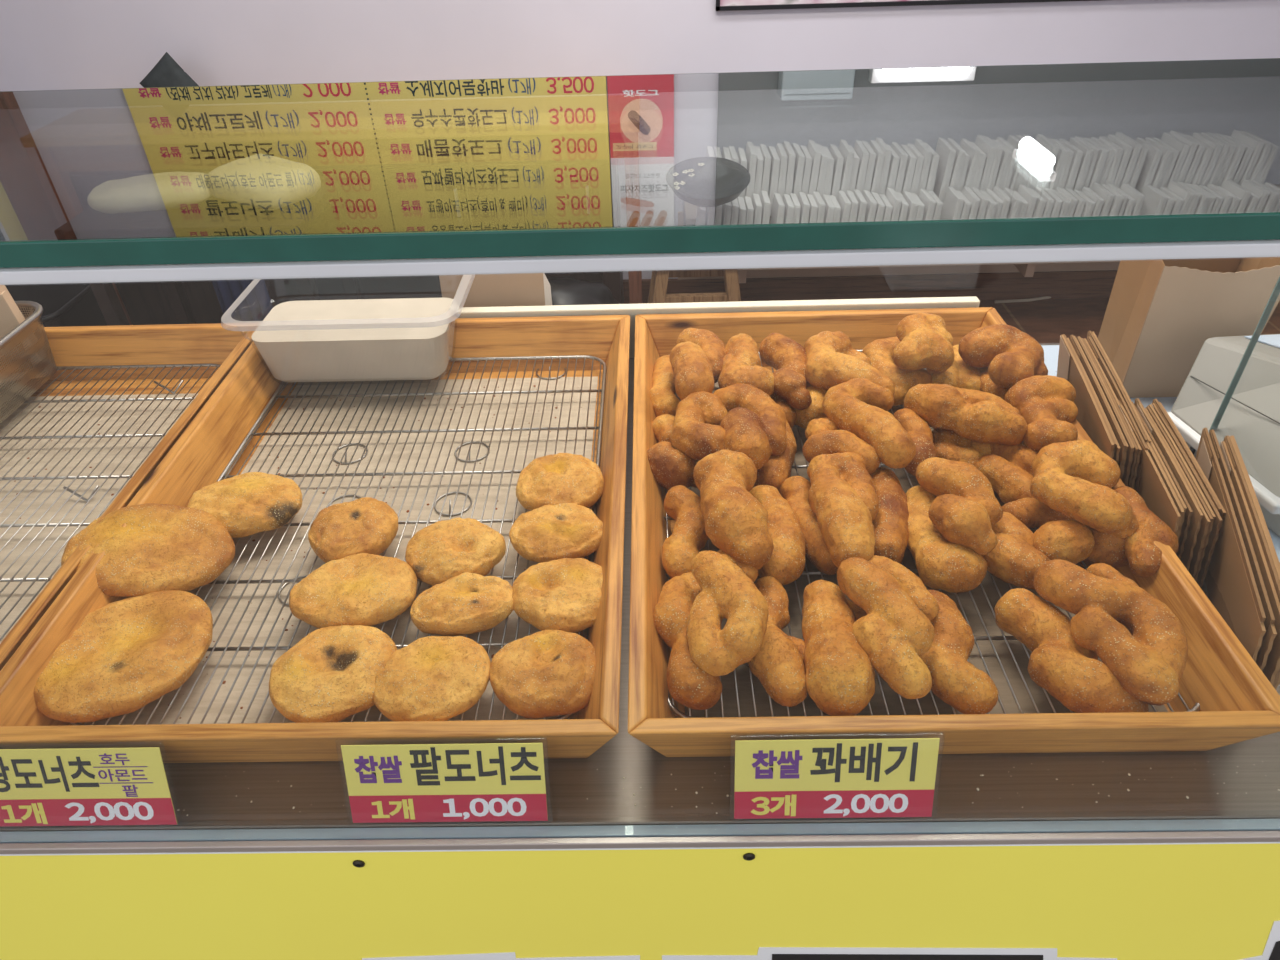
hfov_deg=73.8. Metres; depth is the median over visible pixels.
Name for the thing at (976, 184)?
paper bag
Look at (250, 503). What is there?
doughnut
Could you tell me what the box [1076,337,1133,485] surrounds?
paper bag
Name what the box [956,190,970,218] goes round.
paper bag
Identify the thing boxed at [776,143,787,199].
paper bag
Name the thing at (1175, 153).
paper bag
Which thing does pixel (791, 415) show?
doughnut
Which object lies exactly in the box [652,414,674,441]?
doughnut
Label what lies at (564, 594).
doughnut
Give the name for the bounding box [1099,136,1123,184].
paper bag
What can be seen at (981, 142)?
paper bag
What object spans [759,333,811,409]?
doughnut
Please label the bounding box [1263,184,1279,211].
paper bag
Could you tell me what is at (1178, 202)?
paper bag
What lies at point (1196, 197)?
paper bag
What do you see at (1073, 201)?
paper bag
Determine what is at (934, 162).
paper bag
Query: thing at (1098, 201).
paper bag
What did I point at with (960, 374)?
doughnut
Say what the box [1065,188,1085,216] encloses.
paper bag
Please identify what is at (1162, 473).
paper bag
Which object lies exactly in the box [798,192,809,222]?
paper bag
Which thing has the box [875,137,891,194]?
paper bag
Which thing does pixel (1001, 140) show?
paper bag
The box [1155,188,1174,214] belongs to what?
paper bag
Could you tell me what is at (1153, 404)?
paper bag
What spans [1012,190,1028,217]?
paper bag
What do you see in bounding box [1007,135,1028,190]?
paper bag
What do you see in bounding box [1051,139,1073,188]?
paper bag
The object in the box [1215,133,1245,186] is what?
paper bag
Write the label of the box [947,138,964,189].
paper bag
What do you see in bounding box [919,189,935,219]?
paper bag
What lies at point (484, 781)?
price tag
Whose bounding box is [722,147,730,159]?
paper bag
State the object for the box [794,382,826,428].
doughnut
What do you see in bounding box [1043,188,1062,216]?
paper bag
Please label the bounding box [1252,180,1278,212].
paper bag
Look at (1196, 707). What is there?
wire rack
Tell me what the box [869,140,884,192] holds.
paper bag
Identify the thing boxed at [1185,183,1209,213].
paper bag
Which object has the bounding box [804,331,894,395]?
doughnut
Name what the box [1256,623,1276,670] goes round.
paper bag
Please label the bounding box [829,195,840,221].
paper bag
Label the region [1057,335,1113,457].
paper bag
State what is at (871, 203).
paper bag
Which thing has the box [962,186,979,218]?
paper bag
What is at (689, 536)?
doughnut
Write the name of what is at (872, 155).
paper bag
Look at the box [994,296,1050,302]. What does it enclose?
cable
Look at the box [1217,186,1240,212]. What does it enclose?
paper bag
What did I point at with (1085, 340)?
paper bag
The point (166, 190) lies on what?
sack
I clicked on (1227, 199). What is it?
paper bag
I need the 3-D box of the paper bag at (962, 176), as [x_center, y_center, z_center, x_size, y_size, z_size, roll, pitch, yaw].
[1.076,-1.041,2.923,0.031,0.186,0.153,-2,37,0]
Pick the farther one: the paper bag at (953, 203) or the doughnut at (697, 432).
the paper bag at (953, 203)
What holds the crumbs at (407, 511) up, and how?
on the wooden tray at (197, 459)
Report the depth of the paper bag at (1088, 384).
0.98 m
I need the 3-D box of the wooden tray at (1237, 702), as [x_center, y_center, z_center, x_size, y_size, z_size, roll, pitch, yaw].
[0.248,0.004,0.956,0.511,0.074,0.714,-1,37,1]
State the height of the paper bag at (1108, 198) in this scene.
0.186 m
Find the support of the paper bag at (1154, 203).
on the wall shelf
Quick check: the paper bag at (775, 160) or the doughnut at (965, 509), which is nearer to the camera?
the doughnut at (965, 509)
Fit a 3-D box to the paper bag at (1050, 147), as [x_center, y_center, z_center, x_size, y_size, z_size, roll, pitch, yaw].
[1.366,-1.055,2.912,0.027,0.206,0.153,0,37,1]
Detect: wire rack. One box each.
[0,363,220,642]
[71,355,606,724]
[663,350,1199,717]
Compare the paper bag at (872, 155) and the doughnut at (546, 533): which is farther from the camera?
the paper bag at (872, 155)
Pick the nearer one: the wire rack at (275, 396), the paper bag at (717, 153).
the wire rack at (275, 396)
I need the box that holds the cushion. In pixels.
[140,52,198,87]
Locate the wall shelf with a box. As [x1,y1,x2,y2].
[683,184,1279,282]
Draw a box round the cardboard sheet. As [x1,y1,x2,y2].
[439,273,551,306]
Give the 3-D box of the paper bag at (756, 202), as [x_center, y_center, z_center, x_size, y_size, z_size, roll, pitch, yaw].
[0.387,-0.854,2.861,0.027,0.176,0.123,1,37,0]
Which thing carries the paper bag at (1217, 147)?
on the wall shelf
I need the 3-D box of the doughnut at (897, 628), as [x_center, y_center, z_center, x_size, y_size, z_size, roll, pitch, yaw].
[0.223,0.116,0.735,0.085,0.048,0.162,-3,37,-1]
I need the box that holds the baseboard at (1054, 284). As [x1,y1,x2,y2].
[623,270,1117,303]
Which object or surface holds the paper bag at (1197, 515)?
on the display case
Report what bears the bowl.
on the wooden stool
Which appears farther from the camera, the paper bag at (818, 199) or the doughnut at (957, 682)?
the paper bag at (818, 199)
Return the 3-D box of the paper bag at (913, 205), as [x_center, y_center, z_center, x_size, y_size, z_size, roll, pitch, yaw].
[0.885,-0.857,2.846,0.033,0.176,0.123,-1,37,2]
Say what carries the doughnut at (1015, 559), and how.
on the wire rack at (1196, 707)
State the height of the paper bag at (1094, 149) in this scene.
0.196 m
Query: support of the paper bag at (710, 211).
on the wall shelf
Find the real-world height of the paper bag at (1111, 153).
0.191 m
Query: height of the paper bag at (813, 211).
0.174 m
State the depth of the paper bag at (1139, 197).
2.77 m
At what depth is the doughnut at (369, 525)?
0.88 m
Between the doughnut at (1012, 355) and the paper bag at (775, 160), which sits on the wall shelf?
the paper bag at (775, 160)
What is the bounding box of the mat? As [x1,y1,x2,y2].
[1041,345,1279,561]
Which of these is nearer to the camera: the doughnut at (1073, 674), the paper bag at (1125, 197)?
the doughnut at (1073, 674)
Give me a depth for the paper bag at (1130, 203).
2.76 m
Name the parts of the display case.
rail, glass, panel, rail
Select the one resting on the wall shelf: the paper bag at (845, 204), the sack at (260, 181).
the paper bag at (845, 204)
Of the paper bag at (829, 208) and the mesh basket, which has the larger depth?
the paper bag at (829, 208)
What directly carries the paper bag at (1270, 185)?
on the wall shelf
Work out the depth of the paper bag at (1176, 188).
2.76 m
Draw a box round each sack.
[87,171,213,213]
[205,154,320,209]
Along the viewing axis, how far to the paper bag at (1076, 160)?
2.83 m
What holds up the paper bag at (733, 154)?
on the wall shelf
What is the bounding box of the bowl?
[666,157,749,206]
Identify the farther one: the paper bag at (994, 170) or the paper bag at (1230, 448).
the paper bag at (994, 170)
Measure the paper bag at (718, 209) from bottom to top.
0.181 m
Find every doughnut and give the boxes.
[33,590,212,722]
[61,503,234,596]
[187,472,301,537]
[269,625,396,722]
[289,553,416,627]
[308,497,397,562]
[374,636,490,720]
[405,517,505,585]
[410,572,513,635]
[489,629,595,718]
[509,503,602,562]
[512,558,602,632]
[516,453,603,509]
[647,441,698,489]
[649,355,679,416]
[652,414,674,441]
[653,572,721,709]
[662,485,708,577]
[669,328,725,400]
[670,391,727,459]
[686,549,768,675]
[693,449,773,569]
[713,384,786,469]
[718,333,774,395]
[747,576,807,706]
[749,485,805,585]
[754,420,796,490]
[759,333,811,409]
[770,392,796,428]
[779,476,837,574]
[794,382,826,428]
[802,418,880,473]
[802,580,874,715]
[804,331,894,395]
[807,452,878,567]
[822,378,915,468]
[837,555,938,698]
[862,336,931,405]
[870,467,908,563]
[893,313,954,371]
[893,408,937,475]
[904,384,1027,445]
[906,486,986,592]
[915,457,1002,554]
[919,590,997,713]
[926,345,980,390]
[932,428,990,465]
[958,324,1047,388]
[975,454,1033,503]
[979,366,1008,399]
[981,512,1049,588]
[990,442,1037,475]
[994,588,1148,712]
[1002,497,1094,563]
[1005,375,1077,452]
[1030,440,1138,538]
[1033,559,1187,705]
[1087,527,1128,566]
[1113,486,1178,576]
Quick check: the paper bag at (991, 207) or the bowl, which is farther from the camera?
the paper bag at (991, 207)
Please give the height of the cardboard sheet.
0.170 m
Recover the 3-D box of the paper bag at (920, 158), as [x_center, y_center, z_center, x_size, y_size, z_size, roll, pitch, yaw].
[0.923,-1.034,2.917,0.032,0.189,0.153,-1,37,1]
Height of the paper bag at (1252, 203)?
0.172 m
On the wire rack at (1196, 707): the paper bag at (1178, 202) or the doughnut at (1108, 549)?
the doughnut at (1108, 549)
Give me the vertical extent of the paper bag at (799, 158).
0.199 m
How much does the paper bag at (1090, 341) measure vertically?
0.097 m
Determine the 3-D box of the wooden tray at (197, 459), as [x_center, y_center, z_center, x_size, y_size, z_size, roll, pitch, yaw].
[-0.277,0.013,0.965,0.524,0.074,0.714,-1,37,1]
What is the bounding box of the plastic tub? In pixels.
[221,274,474,383]
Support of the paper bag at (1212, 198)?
on the wall shelf
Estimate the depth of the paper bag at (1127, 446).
0.95 m
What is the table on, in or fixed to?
on the floor
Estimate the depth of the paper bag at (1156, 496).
0.87 m
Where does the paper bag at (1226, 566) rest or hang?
on the display case
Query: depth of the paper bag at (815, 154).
2.85 m
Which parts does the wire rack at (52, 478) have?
rack leg, frame, rack leg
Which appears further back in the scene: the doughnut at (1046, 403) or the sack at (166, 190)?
the sack at (166, 190)
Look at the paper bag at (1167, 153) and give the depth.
2.83 m
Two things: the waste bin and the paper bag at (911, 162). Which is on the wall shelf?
the paper bag at (911, 162)
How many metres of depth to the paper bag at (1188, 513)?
0.85 m
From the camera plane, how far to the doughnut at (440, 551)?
0.85 m
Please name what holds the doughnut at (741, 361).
on the wire rack at (1196, 707)
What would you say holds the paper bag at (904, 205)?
on the wall shelf
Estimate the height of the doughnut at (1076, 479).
0.052 m
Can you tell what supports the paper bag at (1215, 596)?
on the display case
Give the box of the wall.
[0,0,1279,279]
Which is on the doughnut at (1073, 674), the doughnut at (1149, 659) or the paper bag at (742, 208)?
the doughnut at (1149, 659)
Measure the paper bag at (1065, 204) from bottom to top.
0.169 m
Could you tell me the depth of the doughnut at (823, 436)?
0.93 m
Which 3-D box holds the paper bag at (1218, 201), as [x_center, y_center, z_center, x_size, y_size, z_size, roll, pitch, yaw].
[1.869,-0.877,2.836,0.027,0.170,0.123,0,37,1]
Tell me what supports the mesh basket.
on the wire rack at (52, 478)
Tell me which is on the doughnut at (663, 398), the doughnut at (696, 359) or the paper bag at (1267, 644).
the doughnut at (696, 359)
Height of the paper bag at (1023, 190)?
0.185 m
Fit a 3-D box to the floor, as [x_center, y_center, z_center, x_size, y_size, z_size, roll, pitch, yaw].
[0.194,0.176,2.256,5.700,0.060,2.780,-1,37,1]
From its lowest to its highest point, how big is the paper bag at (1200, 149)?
0.199 m
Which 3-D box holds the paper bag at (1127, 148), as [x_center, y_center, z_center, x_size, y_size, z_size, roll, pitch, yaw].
[1.604,-1.055,2.908,0.031,0.201,0.153,0,37,2]
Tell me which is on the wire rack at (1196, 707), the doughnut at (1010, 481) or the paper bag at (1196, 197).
the doughnut at (1010, 481)
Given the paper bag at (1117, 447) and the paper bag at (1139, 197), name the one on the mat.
the paper bag at (1117, 447)
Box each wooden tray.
[0,315,629,762]
[0,323,253,670]
[628,307,1279,756]
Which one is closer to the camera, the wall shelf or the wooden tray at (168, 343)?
the wooden tray at (168, 343)
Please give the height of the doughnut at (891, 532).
0.045 m
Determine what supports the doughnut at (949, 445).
on the wire rack at (1196, 707)
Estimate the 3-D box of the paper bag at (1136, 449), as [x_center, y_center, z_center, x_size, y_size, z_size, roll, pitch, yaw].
[0.556,-0.071,1.025,0.018,0.092,0.252,5,38,9]
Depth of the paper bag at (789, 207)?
2.78 m
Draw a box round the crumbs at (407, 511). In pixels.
[106,385,581,719]
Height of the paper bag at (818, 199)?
0.182 m
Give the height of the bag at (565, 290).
0.376 m
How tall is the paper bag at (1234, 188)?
0.187 m
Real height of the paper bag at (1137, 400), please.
0.095 m
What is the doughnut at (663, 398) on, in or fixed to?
on the wire rack at (1196, 707)
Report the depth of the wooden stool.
2.59 m
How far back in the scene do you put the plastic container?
0.99 m
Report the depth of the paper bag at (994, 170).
2.84 m
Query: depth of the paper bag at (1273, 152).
2.81 m
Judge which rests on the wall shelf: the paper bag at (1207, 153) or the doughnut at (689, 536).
the paper bag at (1207, 153)
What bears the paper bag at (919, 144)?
on the wall shelf
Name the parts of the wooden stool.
leg, leg, seat, leg, leg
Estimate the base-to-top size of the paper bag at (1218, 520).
0.093 m
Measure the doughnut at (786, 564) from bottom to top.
0.052 m
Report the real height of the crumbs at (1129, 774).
0.001 m
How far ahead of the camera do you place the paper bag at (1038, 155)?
2.83 m
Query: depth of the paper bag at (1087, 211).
2.76 m
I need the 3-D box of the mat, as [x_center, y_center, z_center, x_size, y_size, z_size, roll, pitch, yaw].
[0.869,-0.061,1.077,0.700,0.001,0.475,-1,37,1]
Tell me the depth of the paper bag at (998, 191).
2.78 m
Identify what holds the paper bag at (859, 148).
on the wall shelf
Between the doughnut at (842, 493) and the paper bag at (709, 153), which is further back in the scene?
the paper bag at (709, 153)
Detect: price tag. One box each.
[0,747,177,825]
[336,743,552,822]
[729,738,939,818]
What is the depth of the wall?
2.79 m
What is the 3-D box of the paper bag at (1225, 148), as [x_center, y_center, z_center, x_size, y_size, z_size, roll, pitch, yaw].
[1.919,-1.061,2.904,0.033,0.199,0.153,-1,37,2]
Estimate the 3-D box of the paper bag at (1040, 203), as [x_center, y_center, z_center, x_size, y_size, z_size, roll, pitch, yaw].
[1.295,-0.864,2.838,0.032,0.177,0.123,-1,37,1]
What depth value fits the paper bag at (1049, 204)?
2.77 m
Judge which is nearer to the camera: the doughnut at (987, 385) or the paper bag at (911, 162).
the doughnut at (987, 385)
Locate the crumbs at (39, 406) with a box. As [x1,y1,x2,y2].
[14,406,176,518]
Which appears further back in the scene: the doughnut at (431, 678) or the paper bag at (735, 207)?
the paper bag at (735, 207)
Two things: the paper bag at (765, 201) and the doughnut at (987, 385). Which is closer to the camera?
the doughnut at (987, 385)
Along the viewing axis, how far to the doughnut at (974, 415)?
0.95 m
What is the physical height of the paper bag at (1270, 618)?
0.102 m
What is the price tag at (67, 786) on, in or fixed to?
on the display case
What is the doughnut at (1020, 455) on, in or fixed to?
on the wire rack at (1196, 707)
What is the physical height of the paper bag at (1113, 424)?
0.098 m
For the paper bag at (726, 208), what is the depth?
2.78 m
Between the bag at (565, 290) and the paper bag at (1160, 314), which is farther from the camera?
the bag at (565, 290)
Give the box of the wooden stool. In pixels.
[648,269,740,302]
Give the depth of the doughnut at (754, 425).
0.94 m
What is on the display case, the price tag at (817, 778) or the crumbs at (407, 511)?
the price tag at (817, 778)
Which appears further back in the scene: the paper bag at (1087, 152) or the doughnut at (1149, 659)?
the paper bag at (1087, 152)
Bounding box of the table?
[54,176,362,325]
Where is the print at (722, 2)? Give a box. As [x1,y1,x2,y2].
[720,0,923,5]
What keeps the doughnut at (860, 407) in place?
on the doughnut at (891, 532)
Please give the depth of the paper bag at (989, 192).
2.78 m
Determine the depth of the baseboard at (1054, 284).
3.28 m
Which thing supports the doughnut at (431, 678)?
on the wire rack at (275, 396)
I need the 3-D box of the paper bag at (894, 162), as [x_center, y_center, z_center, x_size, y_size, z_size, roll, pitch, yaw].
[0.843,-1.034,2.922,0.032,0.188,0.153,-2,37,0]
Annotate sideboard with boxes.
[42,101,641,324]
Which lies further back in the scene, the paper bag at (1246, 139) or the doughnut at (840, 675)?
the paper bag at (1246, 139)
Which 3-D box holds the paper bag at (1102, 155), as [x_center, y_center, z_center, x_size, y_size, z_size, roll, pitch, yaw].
[1.524,-1.049,2.909,0.032,0.193,0.153,-2,37,0]
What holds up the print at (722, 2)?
attached to the framed picture at (721, 5)
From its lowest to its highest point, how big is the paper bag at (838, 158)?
0.191 m
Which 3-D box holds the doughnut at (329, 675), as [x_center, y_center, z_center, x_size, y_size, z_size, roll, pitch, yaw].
[-0.269,0.166,0.750,0.111,0.032,0.104,-17,40,-19]
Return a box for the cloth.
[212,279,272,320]
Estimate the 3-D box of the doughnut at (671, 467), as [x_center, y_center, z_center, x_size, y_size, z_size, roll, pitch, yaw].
[0.044,-0.014,0.960,0.087,0.051,0.054,12,39,18]
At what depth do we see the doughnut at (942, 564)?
0.81 m
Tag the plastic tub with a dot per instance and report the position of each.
(401, 338)
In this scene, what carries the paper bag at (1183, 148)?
on the wall shelf
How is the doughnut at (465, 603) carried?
on the wire rack at (275, 396)
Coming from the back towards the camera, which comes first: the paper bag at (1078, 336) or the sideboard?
the sideboard
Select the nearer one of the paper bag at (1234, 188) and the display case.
the display case
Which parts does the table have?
leg, leg, leg, leg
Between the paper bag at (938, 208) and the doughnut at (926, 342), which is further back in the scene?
the paper bag at (938, 208)
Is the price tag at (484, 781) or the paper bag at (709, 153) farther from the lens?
the paper bag at (709, 153)
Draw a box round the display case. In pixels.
[0,58,1279,959]
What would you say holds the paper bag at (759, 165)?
on the wall shelf
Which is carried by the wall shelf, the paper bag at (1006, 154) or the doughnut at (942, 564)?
the paper bag at (1006, 154)
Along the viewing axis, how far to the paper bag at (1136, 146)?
2.83 m
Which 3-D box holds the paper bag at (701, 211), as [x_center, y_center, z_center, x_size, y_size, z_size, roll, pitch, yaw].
[0.201,-0.848,2.869,0.034,0.168,0.123,-1,37,1]
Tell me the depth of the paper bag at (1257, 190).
2.75 m
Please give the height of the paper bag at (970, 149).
0.200 m
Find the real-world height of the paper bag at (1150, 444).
0.092 m
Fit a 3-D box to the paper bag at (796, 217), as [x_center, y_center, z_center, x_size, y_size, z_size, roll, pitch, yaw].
[0.513,-0.857,2.862,0.027,0.173,0.123,0,37,1]
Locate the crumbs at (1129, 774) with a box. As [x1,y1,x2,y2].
[177,761,1279,815]
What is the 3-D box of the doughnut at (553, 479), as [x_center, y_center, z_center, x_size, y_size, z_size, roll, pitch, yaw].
[-0.090,0.002,0.956,0.099,0.036,0.102,-3,37,-2]
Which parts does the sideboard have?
leg, door, door, door, handle, door, handle, leg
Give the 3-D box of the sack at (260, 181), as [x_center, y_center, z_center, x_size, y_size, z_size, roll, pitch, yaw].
[-1.081,-0.855,2.446,0.320,0.108,0.220,17,41,23]
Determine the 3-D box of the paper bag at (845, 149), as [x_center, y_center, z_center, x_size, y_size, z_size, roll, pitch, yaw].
[0.689,-1.037,2.915,0.037,0.208,0.153,-1,37,1]
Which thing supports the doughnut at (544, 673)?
on the wire rack at (275, 396)
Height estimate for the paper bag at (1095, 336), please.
0.096 m
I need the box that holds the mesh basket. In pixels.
[0,301,56,423]
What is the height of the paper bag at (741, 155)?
0.186 m
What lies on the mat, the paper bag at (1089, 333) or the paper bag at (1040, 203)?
the paper bag at (1089, 333)
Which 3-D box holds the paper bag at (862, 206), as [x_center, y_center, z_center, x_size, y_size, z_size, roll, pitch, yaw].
[0.723,-0.859,2.849,0.027,0.184,0.123,0,37,0]
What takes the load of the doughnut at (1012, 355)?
on the wire rack at (1196, 707)
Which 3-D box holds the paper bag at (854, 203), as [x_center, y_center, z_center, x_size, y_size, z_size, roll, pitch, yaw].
[0.697,-0.858,2.849,0.027,0.182,0.123,1,37,1]
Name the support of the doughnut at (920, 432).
on the wire rack at (1196, 707)
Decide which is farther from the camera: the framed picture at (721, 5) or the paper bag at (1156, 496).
the framed picture at (721, 5)
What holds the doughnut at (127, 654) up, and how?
on the wire rack at (275, 396)
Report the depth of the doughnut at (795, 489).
0.86 m
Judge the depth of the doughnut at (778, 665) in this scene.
0.72 m
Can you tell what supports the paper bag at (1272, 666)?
on the display case
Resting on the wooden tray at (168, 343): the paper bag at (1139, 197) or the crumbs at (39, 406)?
the crumbs at (39, 406)
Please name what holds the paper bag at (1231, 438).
on the display case
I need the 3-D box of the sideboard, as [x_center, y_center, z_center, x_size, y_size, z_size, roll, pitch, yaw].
[-0.952,-0.872,2.991,1.920,0.775,0.349,-1,37,1]
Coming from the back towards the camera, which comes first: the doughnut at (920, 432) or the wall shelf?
the wall shelf
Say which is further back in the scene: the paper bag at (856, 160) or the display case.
the paper bag at (856, 160)
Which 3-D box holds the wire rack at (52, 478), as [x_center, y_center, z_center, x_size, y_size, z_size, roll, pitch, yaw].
[-0.803,0.031,0.993,0.433,0.021,0.623,-1,37,1]
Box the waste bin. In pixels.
[5,283,107,326]
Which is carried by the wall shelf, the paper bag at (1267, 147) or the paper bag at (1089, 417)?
the paper bag at (1267, 147)
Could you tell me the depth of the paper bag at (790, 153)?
2.85 m
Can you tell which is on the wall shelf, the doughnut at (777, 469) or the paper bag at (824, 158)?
the paper bag at (824, 158)
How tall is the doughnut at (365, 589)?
0.036 m
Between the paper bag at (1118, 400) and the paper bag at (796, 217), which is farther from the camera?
the paper bag at (796, 217)
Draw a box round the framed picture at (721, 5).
[716,0,1098,10]
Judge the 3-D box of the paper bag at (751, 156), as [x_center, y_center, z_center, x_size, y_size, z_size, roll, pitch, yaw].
[0.371,-1.034,2.925,0.035,0.207,0.153,-1,37,1]
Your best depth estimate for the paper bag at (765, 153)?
2.86 m
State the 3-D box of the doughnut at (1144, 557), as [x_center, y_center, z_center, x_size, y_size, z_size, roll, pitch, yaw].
[0.492,0.049,0.837,0.052,0.040,0.111,-1,37,1]
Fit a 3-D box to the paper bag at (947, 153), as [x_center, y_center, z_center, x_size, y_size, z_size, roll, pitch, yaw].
[1.026,-1.046,2.917,0.034,0.204,0.153,-1,37,1]
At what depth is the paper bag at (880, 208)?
2.77 m
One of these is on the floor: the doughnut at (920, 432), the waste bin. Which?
the waste bin
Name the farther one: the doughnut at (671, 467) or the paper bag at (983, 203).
the paper bag at (983, 203)
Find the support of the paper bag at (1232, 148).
on the wall shelf
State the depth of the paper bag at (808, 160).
2.86 m
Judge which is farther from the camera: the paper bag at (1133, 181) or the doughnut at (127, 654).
the paper bag at (1133, 181)
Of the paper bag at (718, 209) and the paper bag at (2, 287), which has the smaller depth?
the paper bag at (2, 287)
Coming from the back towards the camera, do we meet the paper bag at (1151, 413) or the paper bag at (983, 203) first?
the paper bag at (983, 203)
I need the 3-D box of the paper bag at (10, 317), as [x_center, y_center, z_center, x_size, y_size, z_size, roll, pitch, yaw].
[-0.899,-0.194,1.165,0.125,0.129,0.026,-10,38,-10]
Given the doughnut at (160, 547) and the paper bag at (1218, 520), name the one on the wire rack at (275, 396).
the doughnut at (160, 547)
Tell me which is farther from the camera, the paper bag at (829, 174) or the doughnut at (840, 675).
the paper bag at (829, 174)
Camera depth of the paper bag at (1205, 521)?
0.84 m
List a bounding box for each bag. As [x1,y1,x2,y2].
[0,285,45,376]
[0,291,53,381]
[548,276,619,304]
[696,206,705,225]
[705,207,714,224]
[706,146,714,156]
[714,147,721,157]
[714,205,721,224]
[721,202,731,224]
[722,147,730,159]
[729,146,738,162]
[730,198,738,224]
[737,148,746,197]
[737,197,745,224]
[744,196,753,223]
[745,141,756,200]
[752,193,761,223]
[754,146,763,196]
[760,144,770,192]
[760,190,770,223]
[768,146,779,215]
[770,193,784,223]
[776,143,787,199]
[783,141,795,194]
[783,194,793,223]
[790,193,800,222]
[792,143,804,197]
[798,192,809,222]
[800,145,811,193]
[806,194,817,222]
[807,140,820,194]
[813,191,825,222]
[816,144,827,196]
[822,146,833,194]
[822,194,834,222]
[829,144,843,198]
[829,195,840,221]
[837,191,850,221]
[838,139,853,193]
[846,190,858,221]
[848,145,859,191]
[853,189,866,221]
[854,140,868,193]
[861,140,875,194]
[863,190,876,221]
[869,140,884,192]
[871,192,884,220]
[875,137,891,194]
[879,194,892,220]
[885,144,899,195]
[886,188,901,220]
[891,142,907,192]
[896,192,908,220]
[900,144,916,194]
[903,191,917,220]
[907,143,923,194]
[911,193,924,220]
[914,139,931,196]
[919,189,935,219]
[924,143,939,190]
[928,191,942,219]
[933,137,955,202]
[940,187,963,219]
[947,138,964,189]
[956,152,969,192]
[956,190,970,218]
[959,138,980,188]
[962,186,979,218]
[969,141,986,189]
[971,187,988,218]
[975,135,995,190]
[980,190,996,218]
[983,136,1002,190]
[985,189,1002,218]
[992,139,1010,188]
[993,186,1010,218]
[996,137,1017,190]
[1004,188,1021,217]
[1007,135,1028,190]
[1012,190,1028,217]
[1016,135,1036,190]
[1017,185,1036,217]
[1023,134,1043,188]
[1028,188,1045,217]
[1034,150,1048,189]
[1035,134,1058,188]
[1035,187,1053,217]
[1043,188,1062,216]
[1047,138,1067,189]
[1050,189,1069,216]
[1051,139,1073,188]
[1056,187,1076,216]
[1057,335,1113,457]
[1059,139,1082,189]
[1063,334,1115,459]
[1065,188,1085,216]
[1067,338,1120,463]
[1069,137,1092,190]
[1070,335,1126,478]
[1074,190,1094,216]
[1074,336,1128,479]
[1075,136,1098,190]
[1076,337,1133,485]
[1078,336,1134,486]
[1081,187,1103,215]
[1081,338,1138,487]
[1083,137,1108,188]
[1084,338,1141,488]
[1086,331,1147,441]
[1087,336,1147,491]
[1091,137,1115,185]
[1091,183,1113,215]
[1092,332,1150,443]
[1098,257,1279,397]
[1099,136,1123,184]
[1102,184,1122,215]
[1107,134,1132,187]
[1107,183,1128,215]
[1115,132,1141,188]
[1118,400,1177,509]
[1118,404,1180,533]
[1119,188,1135,215]
[1121,183,1144,215]
[1128,136,1147,188]
[1132,402,1192,560]
[1134,398,1199,507]
[1135,137,1162,192]
[1136,403,1202,570]
[1139,184,1167,214]
[1145,137,1172,188]
[1145,406,1212,580]
[1146,409,1210,577]
[1146,441,1183,538]
[1147,405,1215,581]
[1149,436,1186,541]
[1150,444,1184,510]
[1151,403,1218,512]
[1152,137,1178,189]
[1152,399,1221,512]
[1154,407,1222,587]
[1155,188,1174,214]
[1159,402,1225,578]
[1160,187,1183,214]
[1161,132,1189,187]
[1167,181,1193,213]
[1170,130,1197,182]
[1177,182,1200,213]
[1180,133,1205,183]
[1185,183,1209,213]
[1186,135,1213,185]
[1192,132,1222,186]
[1192,184,1215,213]
[1195,428,1265,636]
[1197,439,1265,661]
[1199,185,1223,213]
[1201,132,1229,184]
[1207,132,1236,185]
[1207,184,1232,213]
[1209,429,1274,661]
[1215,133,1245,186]
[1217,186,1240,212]
[1220,441,1279,685]
[1223,180,1251,212]
[1224,135,1253,184]
[1224,437,1279,686]
[1229,435,1279,569]
[1229,437,1279,689]
[1231,130,1264,185]
[1241,130,1272,181]
[1241,180,1269,212]
[1244,193,1259,212]
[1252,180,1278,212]
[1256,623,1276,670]
[1258,144,1278,183]
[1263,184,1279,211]
[1265,182,1279,211]
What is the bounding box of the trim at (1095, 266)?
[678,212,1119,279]
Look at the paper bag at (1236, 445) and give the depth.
0.81 m
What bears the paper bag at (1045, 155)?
on the wall shelf
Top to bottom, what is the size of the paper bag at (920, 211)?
0.170 m
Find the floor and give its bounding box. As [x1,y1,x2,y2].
[979,298,1279,342]
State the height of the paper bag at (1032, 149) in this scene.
0.205 m
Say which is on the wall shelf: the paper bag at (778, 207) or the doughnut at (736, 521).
the paper bag at (778, 207)
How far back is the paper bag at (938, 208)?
2.77 m
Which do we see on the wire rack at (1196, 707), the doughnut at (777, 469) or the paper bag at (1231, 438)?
the doughnut at (777, 469)
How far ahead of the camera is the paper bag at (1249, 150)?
2.83 m
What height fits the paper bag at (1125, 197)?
0.181 m

